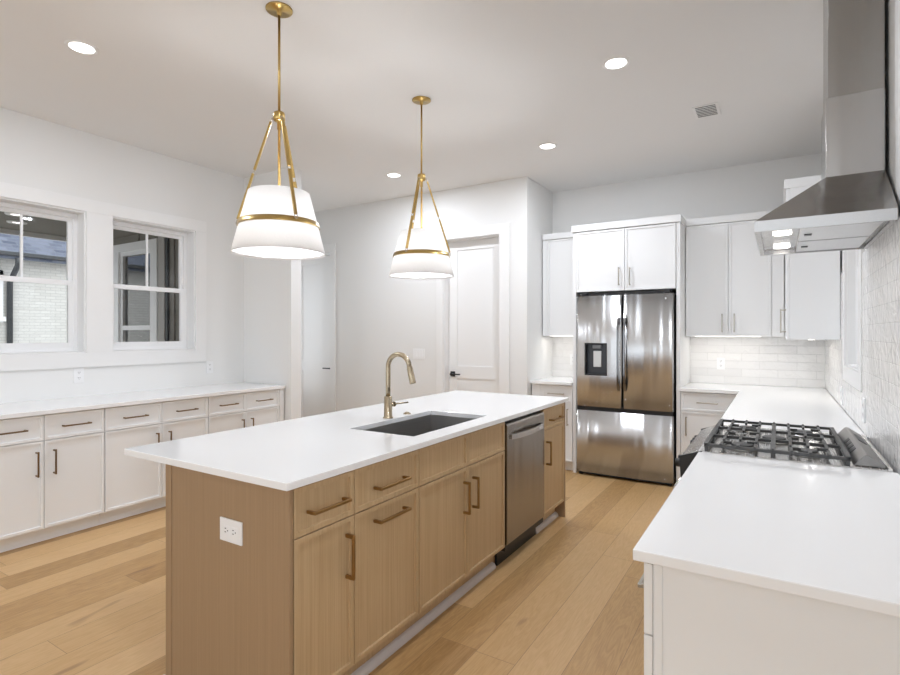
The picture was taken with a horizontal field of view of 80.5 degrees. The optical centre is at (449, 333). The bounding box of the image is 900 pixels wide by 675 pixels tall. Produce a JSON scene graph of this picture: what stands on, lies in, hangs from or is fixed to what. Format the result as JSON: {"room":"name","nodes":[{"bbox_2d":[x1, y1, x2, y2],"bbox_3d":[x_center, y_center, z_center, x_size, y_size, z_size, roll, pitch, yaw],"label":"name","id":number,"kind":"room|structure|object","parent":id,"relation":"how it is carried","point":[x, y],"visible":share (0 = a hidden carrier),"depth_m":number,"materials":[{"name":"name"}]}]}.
{"room":"kitchen","nodes":[
{"label":"kitchen","id":0,"kind":"room"},
{"bbox_2d":[0,211,140,238],"bbox_3d":[-5.450,-1.385,3.889,3.440,0.080,6.900,0,0,32],"label":"ceiling","id":1,"kind":"structure","parent":0,"point":[34,224],"depth_m":6.66,"materials":[{"name":"grey paint"}]},
{"bbox_2d":[4,212,26,216],"bbox_3d":[-4.866,-1.339,5.960,0.200,0.012,0.200,0,0,32],"label":"recessed light","id":2,"kind":"object","parent":1,"relation":"in","point":[6,213],"visible":0.7,"depth_m":5.97,"materials":[{"name":"white paint"}]},
{"bbox_2d":[6,220,26,224],"bbox_3d":[-5.200,-1.339,6.390,0.200,0.012,0.200,0,0,32],"label":"recessed light","id":3,"kind":"object","parent":1,"relation":"in","point":[8,221],"visible":0.82,"depth_m":6.36,"materials":[{"name":"white paint"}]},
{"bbox_2d":[0,107,243,403],"bbox_3d":[-4.257,-0.120,2.413,0.180,3.050,7.640,0,0,32],"label":"wall","id":4,"kind":"structure","parent":0,"point":[36,153],"depth_m":4.67,"materials":[{"name":"white paint"}]},
{"bbox_2d":[0,197,85,354],"bbox_3d":[-3.243,-0.420,4.058,0.180,1.150,0.755,0,0,32],"label":"window","id":5,"kind":"structure","parent":4,"relation":"in","point":[75,220],"depth_m":4.33,"materials":[{"name":"white paint"}]},
{"bbox_2d":[74,368,83,382],"bbox_3d":[-2.991,0.333,4.287,0.008,0.120,0.074,0,0,32],"label":"power outlet","id":6,"kind":"object","parent":4,"relation":"attached to","point":[78,372],"visible":1,"depth_m":4.28,"materials":[{"name":"white plastic"}]},
{"bbox_2d":[0,182,205,370],"bbox_3d":[-2.908,-0.415,4.413,0.018,1.370,1.930,0,0,32],"label":"trim","id":7,"kind":"structure","parent":4,"relation":"attached to","point":[99,215],"depth_m":4.42,"materials":[{"name":"white paint"}]},
{"bbox_2d":[113,217,194,351],"bbox_3d":[-2.741,-0.420,4.871,0.180,1.150,0.755,0,0,32],"label":"window","id":8,"kind":"structure","parent":4,"relation":"in","point":[186,238],"depth_m":5.12,"materials":[{"name":"white paint"}]},
{"bbox_2d":[206,361,212,372],"bbox_3d":[-2.382,0.327,5.275,0.008,0.120,0.074,0,0,32],"label":"power outlet","id":9,"kind":"object","parent":4,"relation":"attached to","point":[209,364],"visible":1,"depth_m":5.27,"materials":[{"name":"white plastic"}]},
{"bbox_2d":[113,234,178,340],"bbox_3d":[-4.031,0.080,7.114,4.430,3.250,0.120,0,0,32],"label":"wall","id":10,"kind":"structure","parent":0,"point":[173,243],"depth_m":6.72,"materials":[{"name":"grey"}]},
{"bbox_2d":[0,228,65,241],"bbox_3d":[-6.931,-1.415,4.802,0.040,0.260,6.900,0,0,32],"label":"trim","id":11,"kind":"structure","parent":10,"relation":"attached to","point":[2,230],"depth_m":7.06,"materials":[{"name":"white paint"}]},
{"bbox_2d":[113,238,157,341],"bbox_3d":[-4.176,-0.367,7.327,1.100,1.745,0.350,0,0,32],"label":"window","id":12,"kind":"structure","parent":10,"relation":"in","point":[135,311],"depth_m":7.25,"materials":[{"name":"white plastic"}]},
{"bbox_2d":[158,236,164,340],"bbox_3d":[-3.692,0.180,6.835,0.140,3.050,0.040,0,0,32],"label":"trim","id":13,"kind":"structure","parent":10,"relation":"attached to","point":[161,240],"depth_m":6.81,"materials":[{"name":"grey paint"}]},
{"bbox_2d":[165,237,168,340],"bbox_3d":[-3.607,0.180,6.788,0.045,3.050,0.030,0,0,32],"label":"trim","id":14,"kind":"structure","parent":10,"relation":"attached to","point":[166,239],"depth_m":6.78,"materials":[{"name":"grey metal"}]},
{"bbox_2d":[244,167,300,420],"bbox_3d":[-1.913,-0.120,5.533,0.895,3.050,0.132,0,0,32],"label":"wall","id":15,"kind":"structure","parent":0,"point":[272,288],"depth_m":5.37,"materials":[{"name":"white paint"}]},
{"bbox_2d":[0,470,675,674],"bbox_3d":[-0.752,1.435,1.638,9.400,0.060,10.200,0,0,32],"label":"floor","id":16,"kind":"structure","parent":0,"point":[569,600],"depth_m":2.74,"materials":[{"name":"brown wood"}]},
{"bbox_2d":[0,408,103,552],"bbox_3d":[-2.961,0.971,3.705,0.666,0.868,0.753,0,0,32],"label":"base cabinet","id":17,"kind":"object","parent":16,"relation":"on","point":[52,465],"visible":1,"depth_m":3.59,"materials":[{"name":"white paint"}]},
{"bbox_2d":[0,382,284,419],"bbox_3d":[-2.540,0.521,4.400,0.653,0.030,2.425,0,0,32],"label":"countertop","id":18,"kind":"structure","parent":17,"relation":"on","point":[51,406],"depth_m":4.17,"materials":[{"name":"white stone"}]},
{"bbox_2d":[99,397,207,524],"bbox_3d":[-2.546,0.971,4.379,0.666,0.868,0.824,0,0,32],"label":"base cabinet","id":19,"kind":"object","parent":16,"relation":"on","point":[132,485],"visible":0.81,"depth_m":4.10,"materials":[{"name":"white paint"}]},
{"bbox_2d":[208,388,283,433],"bbox_3d":[-2.113,0.971,5.081,0.666,0.868,0.820,0,0,32],"label":"base cabinet","id":20,"kind":"object","parent":16,"relation":"on","point":[248,409],"depth_m":4.89,"materials":[{"name":"white paint"}]},
{"bbox_2d":[293,470,354,674],"bbox_3d":[-0.695,0.962,2.076,0.662,0.886,0.300,0,0,32],"label":"base cabinet","id":21,"kind":"object","parent":16,"relation":"on","point":[323,510],"visible":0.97,"depth_m":1.93,"materials":[{"name":"brown wood"}]},
{"bbox_2d":[166,402,564,674],"bbox_3d":[-0.133,0.962,3.125,0.722,0.886,2.718,0,0,32],"label":"cladding","id":22,"kind":"object","parent":16,"relation":"on","point":[229,606],"visible":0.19,"depth_m":1.96,"materials":[{"name":"brown wood"}]},
{"bbox_2d":[220,517,242,545],"bbox_3d":[-0.797,0.717,1.935,0.125,0.084,0.008,0,0,32],"label":"power outlet","id":23,"kind":"object","parent":22,"relation":"attached to","point":[231,531],"visible":1,"depth_m":1.93,"materials":[{"name":"white plastic"}]},
{"bbox_2d":[224,525,228,534],"bbox_3d":[-0.817,0.717,1.944,0.032,0.033,0.002,0,0,32],"label":"receptacle","id":24,"kind":"object","parent":23,"relation":"attached to","point":[226,527],"depth_m":1.94,"materials":[{"name":"white plastic"}]},
{"bbox_2d":[231,527,236,537],"bbox_3d":[-0.780,0.717,1.921,0.032,0.033,0.002,0,0,32],"label":"receptacle","id":25,"kind":"object","parent":23,"relation":"attached to","point":[233,529],"depth_m":1.92,"materials":[{"name":"white plastic"}]},
{"bbox_2d":[342,449,418,674],"bbox_3d":[-0.501,0.962,2.391,0.662,0.886,0.435,0,0,32],"label":"base cabinet","id":26,"kind":"object","parent":16,"relation":"on","point":[386,492],"visible":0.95,"depth_m":2.23,"materials":[{"name":"brown wood"}]},
{"bbox_2d":[350,562,495,674],"bbox_3d":[-0.153,1.388,2.520,0.026,0.034,1.590,0,0,32],"label":"trim","id":27,"kind":"structure","parent":16,"relation":"on","point":[392,647],"depth_m":2.53,"materials":[{"name":"grey paint"}]},
{"bbox_2d":[406,422,504,629],"bbox_3d":[-0.151,0.962,2.959,0.662,0.886,0.894,0,0,32],"label":"base cabinet","id":28,"kind":"object","parent":16,"relation":"on","point":[461,487],"visible":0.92,"depth_m":2.74,"materials":[{"name":"brown wood"}]},
{"bbox_2d":[124,390,568,490],"bbox_3d":[-0.240,0.504,3.192,1.011,0.026,2.768,0,0,32],"label":"countertop","id":29,"kind":"structure","parent":28,"relation":"on","point":[286,455],"depth_m":2.43,"materials":[{"name":"white stone"}]},
{"bbox_2d":[383,352,415,418],"bbox_3d":[-0.259,0.297,3.120,0.227,0.388,0.187,0,0,32],"label":"faucet","id":30,"kind":"object","parent":29,"relation":"on","point":[388,404],"visible":1,"depth_m":3.09,"materials":[{"name":"gold metal"}]},
{"bbox_2d":[365,414,473,436],"bbox_3d":[-0.150,0.631,2.985,0.431,0.228,0.785,0,0,32],"label":"sink","id":31,"kind":"object","parent":29,"relation":"in","point":[413,427],"visible":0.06,"depth_m":3.30,"materials":[{"name":"metal"}]},
{"bbox_2d":[495,410,543,565],"bbox_3d":[0.263,0.969,3.588,0.645,0.872,0.602,0,0,32],"label":"dishwasher","id":32,"kind":"object","parent":16,"relation":"on","point":[524,435],"visible":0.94,"depth_m":3.39,"materials":[{"name":"silver metal"}]},
{"bbox_2d":[536,512,557,533],"bbox_3d":[0.712,1.388,3.923,0.026,0.034,0.426,0,0,32],"label":"trim","id":33,"kind":"structure","parent":16,"relation":"on","point":[548,520],"depth_m":3.91,"materials":[{"name":"grey paint"}]},
{"bbox_2d":[540,403,564,520],"bbox_3d":[0.517,0.962,4.042,0.662,0.886,0.425,0,0,32],"label":"base cabinet","id":34,"kind":"object","parent":16,"relation":"on","point":[554,416],"visible":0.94,"depth_m":3.90,"materials":[{"name":"brown wood"}]},
{"bbox_2d":[532,384,572,470],"bbox_3d":[1.213,0.964,5.767,0.441,0.882,0.683,0,0,32],"label":"base cabinet","id":35,"kind":"object","parent":16,"relation":"on","point":[566,391],"visible":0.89,"depth_m":5.44,"materials":[{"name":"white paint"}]},
{"bbox_2d":[530,376,572,385],"bbox_3d":[1.206,0.506,5.770,0.454,0.030,0.669,0,0,32],"label":"countertop","id":36,"kind":"structure","parent":35,"relation":"on","point":[553,380],"depth_m":5.59,"materials":[{"name":"white stone"}]},
{"bbox_2d":[573,233,579,472],"bbox_3d":[1.429,0.190,5.662,0.034,2.430,0.638,0,0,32],"label":"panel","id":37,"kind":"object","parent":16,"relation":"on","point":[575,294],"visible":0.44,"depth_m":5.39,"materials":[{"name":"white paint"}]},
{"bbox_2d":[576,290,675,485],"bbox_3d":[1.806,0.497,5.349,0.914,1.815,0.737,0,0,32],"label":"refrigerator","id":38,"kind":"object","parent":16,"relation":"on","point":[626,341],"visible":0.99,"depth_m":5.07,"materials":[{"name":"grey metal"}]},
{"bbox_2d":[676,222,689,481],"bbox_3d":[2.260,0.190,5.149,0.033,2.430,0.638,0,0,32],"label":"panel","id":39,"kind":"object","parent":16,"relation":"on","point":[682,341],"visible":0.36,"depth_m":4.88,"materials":[{"name":"white paint"}]},
{"bbox_2d":[681,391,736,454],"bbox_3d":[2.472,0.964,4.991,0.490,0.882,0.683,0,0,32],"label":"base cabinet","id":40,"kind":"object","parent":16,"relation":"on","point":[699,410],"visible":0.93,"depth_m":4.79,"materials":[{"name":"white paint"}]},
{"bbox_2d":[637,562,899,674],"bbox_3d":[0.997,0.962,1.560,0.661,0.886,1.162,0,0,32],"label":"base cabinet","id":41,"kind":"object","parent":16,"relation":"on","point":[646,581],"depth_m":1.11,"materials":[{"name":"white paint"}]},
{"bbox_2d":[633,452,899,617],"bbox_3d":[1.001,0.504,1.548,0.645,0.026,1.180,0,0,32],"label":"countertop","id":42,"kind":"structure","parent":41,"relation":"on","point":[831,534],"depth_m":1.33,"materials":[{"name":"white stone"}]},
{"bbox_2d":[673,419,892,488],"bbox_3d":[1.461,0.925,2.408,0.738,0.961,0.758,0,0,32],"label":"gas range","id":43,"kind":"object","parent":16,"relation":"on","point":[847,448],"visible":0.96,"depth_m":2.25,"materials":[{"name":"silver metal"}]},
{"bbox_2d":[698,425,887,471],"bbox_3d":[1.499,0.498,2.384,0.620,0.022,0.758,0,0,32],"label":"cooktop","id":44,"kind":"object","parent":43,"relation":"in","point":[854,463],"depth_m":2.21,"materials":[{"name":"metal"}]},
{"bbox_3d":[2.241,0.964,3.576,0.661,0.882,2.040,0,0,32],"label":"base cabinet","id":45,"kind":"object","parent":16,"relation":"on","visible":0},
{"bbox_2d":[680,382,866,437],"bbox_3d":[2.212,0.506,3.968,1.122,0.030,2.680,0,0,32],"label":"countertop","id":46,"kind":"structure","parent":45,"relation":"on","point":[756,403],"depth_m":3.60,"materials":[{"name":"white stone"}]},
{"bbox_2d":[0,0,822,211],"bbox_3d":[-0.752,-1.685,1.638,9.400,0.080,10.200,0,0,32],"label":"ceiling","id":47,"kind":"structure","parent":0,"point":[192,81],"depth_m":3.51,"materials":[{"name":"white paint"}]},
{"bbox_2d":[64,39,99,55],"bbox_3d":[-2.112,-1.642,3.053,0.170,0.006,0.170,0,0,32],"label":"recessed light","id":48,"kind":"object","parent":47,"relation":"in","point":[78,46],"visible":1,"depth_m":3.05,"materials":[{"name":"white paint"}]},
{"bbox_2d":[230,1,325,259],"bbox_3d":[-0.865,-1.025,2.695,0.458,1.240,0.458,0,0,32],"label":"pendant light","id":49,"kind":"object","parent":47,"relation":"hanging from","point":[274,222],"visible":1,"depth_m":2.57,"materials":[{"name":"white fabric"}]},
{"bbox_2d":[233,247,322,257],"bbox_3d":[-0.865,-0.417,2.695,0.438,0.001,0.438,0,0,32],"label":"diffuser","id":50,"kind":"object","parent":49,"relation":"attached to","point":[279,252],"depth_m":2.72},
{"bbox_2d":[386,173,401,177],"bbox_3d":[-0.580,-1.642,5.504,0.170,0.006,0.170,0,0,32],"label":"recessed light","id":51,"kind":"object","parent":47,"relation":"in","point":[392,175],"visible":1,"depth_m":5.51,"materials":[{"name":"white paint"}]},
{"bbox_2d":[389,96,453,279],"bbox_3d":[-0.200,-1.025,3.740,0.458,1.240,0.458,0,0,32],"label":"pendant light","id":52,"kind":"object","parent":47,"relation":"hanging from","point":[421,253],"visible":1,"depth_m":3.60,"materials":[{"name":"white fabric"}]},
{"bbox_2d":[392,273,451,277],"bbox_3d":[-0.200,-0.417,3.740,0.438,0.001,0.438,0,0,32],"label":"diffuser","id":53,"kind":"object","parent":52,"relation":"attached to","point":[410,275],"depth_m":3.79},
{"bbox_2d":[538,143,556,149],"bbox_3d":[0.853,-1.642,4.655,0.170,0.006,0.170,0,0,32],"label":"recessed light","id":54,"kind":"object","parent":47,"relation":"in","point":[544,146],"visible":1,"depth_m":4.66,"materials":[{"name":"white paint"}]},
{"bbox_2d":[602,56,630,70],"bbox_3d":[1.008,-1.642,3.230,0.170,0.006,0.170,0,0,32],"label":"recessed light","id":55,"kind":"object","parent":47,"relation":"in","point":[616,62],"visible":1,"depth_m":3.22,"materials":[{"name":"white paint"}]},
{"bbox_2d":[692,102,720,118],"bbox_3d":[1.889,-1.639,3.917,0.170,0.012,0.240,0,0,32],"label":"ceiling vent","id":56,"kind":"object","parent":47,"relation":"in","point":[712,109],"visible":1,"depth_m":3.90,"materials":[{"name":"white metal"}]},
{"bbox_2d":[314,177,531,410],"bbox_3d":[-0.806,-0.120,6.629,3.870,3.050,0.140,0,0,32],"label":"wall","id":57,"kind":"structure","parent":0,"point":[379,315],"depth_m":6.41,"materials":[{"name":"white paint"}]},
{"bbox_2d":[301,244,335,417],"bbox_3d":[-1.872,0.111,7.276,0.965,2.588,0.158,0,0,32],"label":"door","id":58,"kind":"structure","parent":57,"relation":"in","point":[318,276],"depth_m":7.27,"materials":[{"name":"white paint"}]},
{"bbox_2d":[413,349,424,358],"bbox_3d":[-0.368,0.235,6.272,0.166,0.120,0.008,0,0,32],"label":"light switch","id":59,"kind":"object","parent":57,"relation":"attached to","point":[417,353],"visible":1,"depth_m":6.27,"materials":[{"name":"white plastic"}]},
{"bbox_2d":[436,223,509,393],"bbox_3d":[0.275,0.111,5.952,0.925,2.588,0.158,0,0,32],"label":"door","id":60,"kind":"structure","parent":57,"relation":"in","point":[477,297],"depth_m":5.99,"materials":[{"name":"white paint"}]},
{"bbox_2d":[532,180,552,379],"bbox_3d":[0.980,-0.120,5.963,0.130,3.050,0.600,0,0,32],"label":"wall","id":61,"kind":"structure","parent":0,"point":[542,198],"depth_m":5.84,"materials":[{"name":"white paint"}]},
{"bbox_2d":[553,153,820,387],"bbox_3d":[2.345,-0.120,5.544,2.873,3.050,0.120,0,0,32],"label":"wall","id":62,"kind":"structure","parent":0,"point":[759,186],"depth_m":5.42,"materials":[{"name":"white paint"}]},
{"bbox_2d":[543,232,572,335],"bbox_3d":[1.293,-0.537,5.899,0.440,1.125,0.375,0,0,32],"label":"upper cabinet","id":63,"kind":"object","parent":62,"relation":"attached to","point":[557,247],"visible":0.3,"depth_m":5.80,"materials":[{"name":"white paint"}]},
{"bbox_2d":[552,336,572,376],"bbox_3d":[1.388,0.248,6.058,0.465,0.486,0.010,0,0,32],"label":"backsplash","id":64,"kind":"structure","parent":62,"relation":"attached to","point":[562,346],"depth_m":6.11,"materials":[{"name":"tile"}]},
{"bbox_2d":[570,354,572,364],"bbox_3d":[1.398,0.290,6.041,0.074,0.120,0.008,0,0,32],"label":"power outlet","id":65,"kind":"object","parent":62,"relation":"attached to","point":[571,355],"visible":0.47,"depth_m":6.05,"materials":[{"name":"white plastic"}]},
{"bbox_2d":[576,223,675,293],"bbox_3d":[1.832,-0.722,5.385,0.938,0.606,0.682,0,0,32],"label":"upper cabinet","id":66,"kind":"object","parent":62,"relation":"attached to","point":[641,258],"visible":1,"depth_m":5.11,"materials":[{"name":"white paint"}]},
{"bbox_2d":[571,214,685,232],"bbox_3d":[1.838,-1.060,5.396,1.030,0.066,0.660,0,0,32],"label":"crown molding","id":67,"kind":"structure","parent":66,"relation":"on","point":[670,218],"depth_m":5.08,"materials":[{"name":"white paint"}]},
{"bbox_2d":[717,357,724,369],"bbox_3d":[2.675,0.290,5.254,0.074,0.120,0.008,0,0,32],"label":"power outlet","id":68,"kind":"object","parent":62,"relation":"attached to","point":[720,360],"visible":1,"depth_m":5.25,"materials":[{"name":"white plastic"}]},
{"bbox_2d":[686,211,783,336],"bbox_3d":[2.687,-0.537,5.039,0.804,1.125,0.375,0,0,32],"label":"upper cabinet","id":69,"kind":"object","parent":62,"relation":"attached to","point":[732,290],"visible":0.94,"depth_m":4.92,"materials":[{"name":"white paint"}]},
{"bbox_2d":[690,335,824,387],"bbox_3d":[2.923,0.248,5.112,1.135,0.486,0.010,0,0,32],"label":"backsplash","id":70,"kind":"structure","parent":62,"relation":"attached to","point":[762,360],"depth_m":5.09,"materials":[{"name":"tile"}]},
{"bbox_2d":[828,0,899,472],"bbox_3d":[2.019,-0.120,2.421,0.150,3.050,5.540,0,0,32],"label":"wall","id":71,"kind":"structure","parent":0,"point":[892,7],"depth_m":2.04,"materials":[{"name":"white paint"}]},
{"bbox_2d":[780,175,839,339],"bbox_3d":[2.791,-0.530,4.172,0.349,1.145,1.058,0,0,32],"label":"upper cabinet","id":72,"kind":"object","parent":71,"relation":"attached to","point":[812,280],"visible":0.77,"depth_m":3.72,"materials":[{"name":"white paint"}]},
{"bbox_2d":[754,0,897,255],"bbox_3d":[1.597,-1.024,2.322,0.442,1.239,0.764,0,0,32],"label":"range hood","id":73,"kind":"object","parent":71,"relation":"attached to","point":[853,203],"visible":1,"depth_m":2.13,"materials":[{"name":"silver metal"}]},
{"bbox_2d":[773,245,789,248],"bbox_3d":[1.596,-0.419,2.559,0.068,0.009,0.068,0,0,32],"label":"lamp","id":74,"kind":"object","parent":73,"relation":"attached to","point":[774,246],"depth_m":2.55,"materials":[{"name":"white"}]},
{"bbox_2d":[773,231,791,235],"bbox_3d":[1.386,-0.419,2.219,0.068,0.009,0.068,0,0,32],"label":"lamp","id":75,"kind":"object","parent":73,"relation":"attached to","point":[775,233],"depth_m":2.20,"materials":[{"name":"white"}]},
{"bbox_2d":[841,386,842,404],"bbox_3d":[2.594,0.405,3.523,0.008,0.120,0.074,0,0,32],"label":"power outlet","id":76,"kind":"object","parent":71,"relation":"attached to","point":[841,386],"visible":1,"depth_m":3.50,"materials":[{"name":"white plastic"}]},
{"bbox_2d":[848,250,857,369],"bbox_3d":[2.394,-0.398,3.029,0.150,1.195,0.670,0,0,32],"label":"window","id":77,"kind":"structure","parent":71,"relation":"in","point":[852,254],"depth_m":3.33,"materials":[{"name":"white paint"}]},
{"bbox_2d":[842,249,864,391],"bbox_3d":[2.323,-0.403,3.073,0.016,1.395,0.900,0,0,32],"label":"window frame","id":78,"kind":"structure","parent":71,"relation":"attached to","point":[852,376],"depth_m":3.21,"materials":[{"name":"white paint"}]},
{"bbox_2d":[825,217,899,474],"bbox_3d":[2.171,0.051,2.820,0.010,0.921,4.680,0,0,32],"label":"backsplash","id":79,"kind":"structure","parent":71,"relation":"attached to","point":[881,260],"depth_m":2.23,"materials":[{"name":"tile"}]},
{"bbox_2d":[862,397,865,422],"bbox_3d":[2.038,0.375,2.621,0.008,0.120,0.074,0,0,32],"label":"power outlet","id":80,"kind":"object","parent":71,"relation":"attached to","point":[863,398],"visible":1,"depth_m":2.60,"materials":[{"name":"white plastic"}]},
{"label":"outside","id":81,"kind":"structure","parent":0,"visible":0},
{"bbox_3d":[-11.073,1.705,11.526,21.050,0.100,36.000,0,0,32],"label":"ground","id":82,"kind":"structure","parent":81,"visible":0},
{"bbox_2d":[0,233,66,342],"bbox_3d":[-12.165,-2.145,12.199,6.485,7.600,26.600,0,0,32],"label":"neighbor house","id":83,"kind":"structure","parent":82,"relation":"on","point":[29,312],"depth_m":11.72,"materials":[{"name":"brick"}]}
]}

